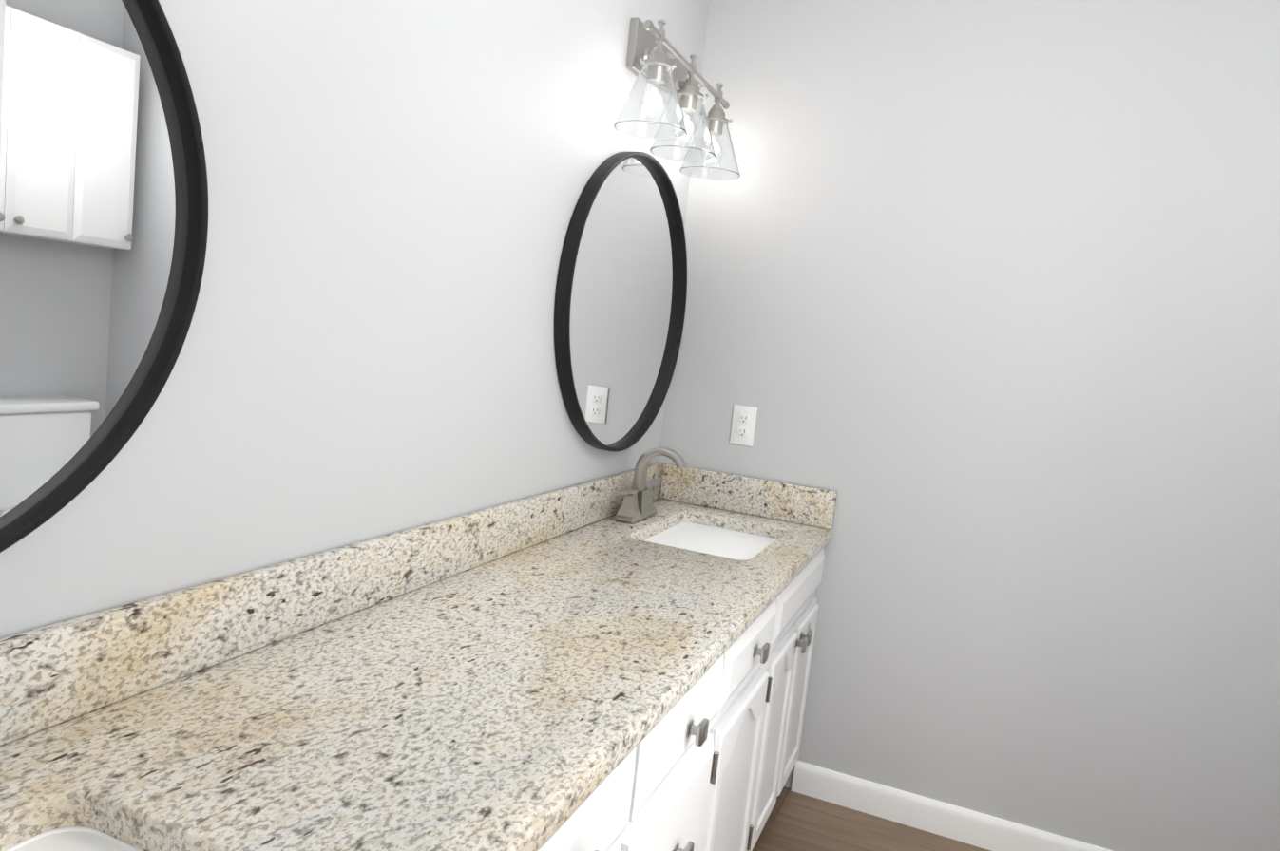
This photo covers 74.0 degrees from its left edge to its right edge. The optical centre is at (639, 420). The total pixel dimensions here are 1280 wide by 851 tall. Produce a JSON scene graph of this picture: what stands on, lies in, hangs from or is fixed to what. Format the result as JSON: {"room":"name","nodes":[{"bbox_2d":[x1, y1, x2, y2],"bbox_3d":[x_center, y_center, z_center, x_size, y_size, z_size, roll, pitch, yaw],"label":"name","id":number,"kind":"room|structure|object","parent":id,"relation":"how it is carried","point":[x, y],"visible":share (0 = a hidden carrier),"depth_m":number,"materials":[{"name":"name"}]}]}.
{"room":"bathroom","nodes":[
{"label":"bathroom","id":0,"kind":"room"},
{"bbox_2d":[0,470,630,744],"bbox_3d":[-0.425,0.245,1.399,0.022,0.107,2.576,8,6,22],"label":"backsplash","id":1,"kind":"structure","parent":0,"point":[54,674],"depth_m":1.12,"materials":[{"name":"beige stone"}]},
{"bbox_2d":[0,0,708,638],"bbox_3d":[-0.446,-0.143,1.387,0.110,2.440,2.801,8,6,22],"label":"wall","id":2,"kind":"structure","parent":0,"point":[395,190],"depth_m":1.28,"materials":[{"name":"grey paint"}]},
{"bbox_2d":[0,0,208,553],"bbox_3d":[-0.657,-0.202,0.639,0.034,0.756,0.756,8,6,22],"label":"mirror","id":3,"kind":"object","parent":2,"relation":"attached to","point":[104,207],"visible":0.98,"depth_m":0.88,"materials":[{"name":"black mirror"}]},
{"bbox_2d":[554,151,687,452],"bbox_3d":[-0.024,-0.295,2.185,0.034,0.756,0.756,8,6,22],"label":"mirror","id":4,"kind":"object","parent":2,"relation":"attached to","point":[620,301],"visible":1,"depth_m":2.13,"materials":[{"name":"black mirror"}]},
{"bbox_2d":[613,18,740,180],"bbox_3d":[0.117,-0.809,2.143,0.185,0.272,0.620,8,6,22],"label":"sconce","id":5,"kind":"object","parent":2,"relation":"attached to","point":[663,107],"visible":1,"depth_m":2.06,"materials":[{"name":"clear glass"}]},
{"bbox_2d":[752,786,991,850],"bbox_3d":[0.459,1.282,0.667,2.690,0.050,3.591,8,6,22],"label":"floor","id":6,"kind":"structure","parent":0,"point":[797,822],"depth_m":2.29,"materials":[{"name":"brown wood"}]},
{"bbox_2d":[528,538,831,850],"bbox_3d":[-0.225,0.739,1.344,0.564,0.749,2.576,8,6,22],"label":"bathroom vanity","id":7,"kind":"object","parent":6,"relation":"on","point":[709,774],"depth_m":1.53,"materials":[{"name":"white paint"}]},
{"bbox_2d":[0,496,832,850],"bbox_3d":[-0.192,0.349,1.310,0.543,0.033,2.576,8,6,22],"label":"countertop","id":8,"kind":"structure","parent":7,"relation":"on","point":[472,710],"depth_m":1.02,"materials":[{"name":"beige stone"}]},
{"bbox_2d":[0,808,167,850],"bbox_3d":[-0.491,0.473,0.556,0.336,0.154,0.471,8,6,22],"label":"sink","id":9,"kind":"object","parent":8,"relation":"in","point":[68,831],"depth_m":0.78,"materials":[{"name":"white ceramic"}]},
{"bbox_2d":[611,447,687,523],"bbox_3d":[0.041,0.168,2.234,0.148,0.197,0.261,8,6,22],"label":"faucet","id":10,"kind":"object","parent":8,"relation":"on","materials":[{"name":"silver metal"}]},
{"bbox_2d":[642,515,775,557],"bbox_3d":[0.176,0.386,2.190,0.336,0.154,0.471,8,6,22],"label":"sink","id":11,"kind":"object","parent":8,"relation":"in","point":[701,534],"depth_m":2.29,"materials":[{"name":"white ceramic"}]},
{"bbox_2d":[658,0,1279,850],"bbox_3d":[1.299,-0.029,2.136,2.580,2.440,0.110,8,6,22],"label":"wall","id":12,"kind":"structure","parent":0,"point":[982,325],"depth_m":2.21,"materials":[{"name":"grey paint"}]},
{"bbox_2d":[729,404,757,446],"bbox_3d":[0.302,0.015,2.481,0.070,0.115,0.007,8,6,22],"label":"outlet","id":13,"kind":"object","parent":12,"relation":"attached to","point":[743,426],"visible":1,"depth_m":2.48,"materials":[{"name":"white plastic"}]},
{"bbox_2d":[684,467,837,527],"bbox_3d":[0.307,0.218,2.480,0.519,0.107,0.021,8,6,22],"label":"backsplash","id":14,"kind":"structure","parent":12,"relation":"attached to","point":[797,504],"depth_m":2.45,"materials":[{"name":"beige stone"}]},
{"bbox_2d":[791,760,1112,850],"bbox_3d":[1.342,1.166,2.116,1.944,0.088,0.014,8,6,22],"label":"baseboard","id":15,"kind":"structure","parent":12,"relation":"attached to","point":[976,829],"depth_m":2.31,"materials":[{"name":"white paint"}]}
]}

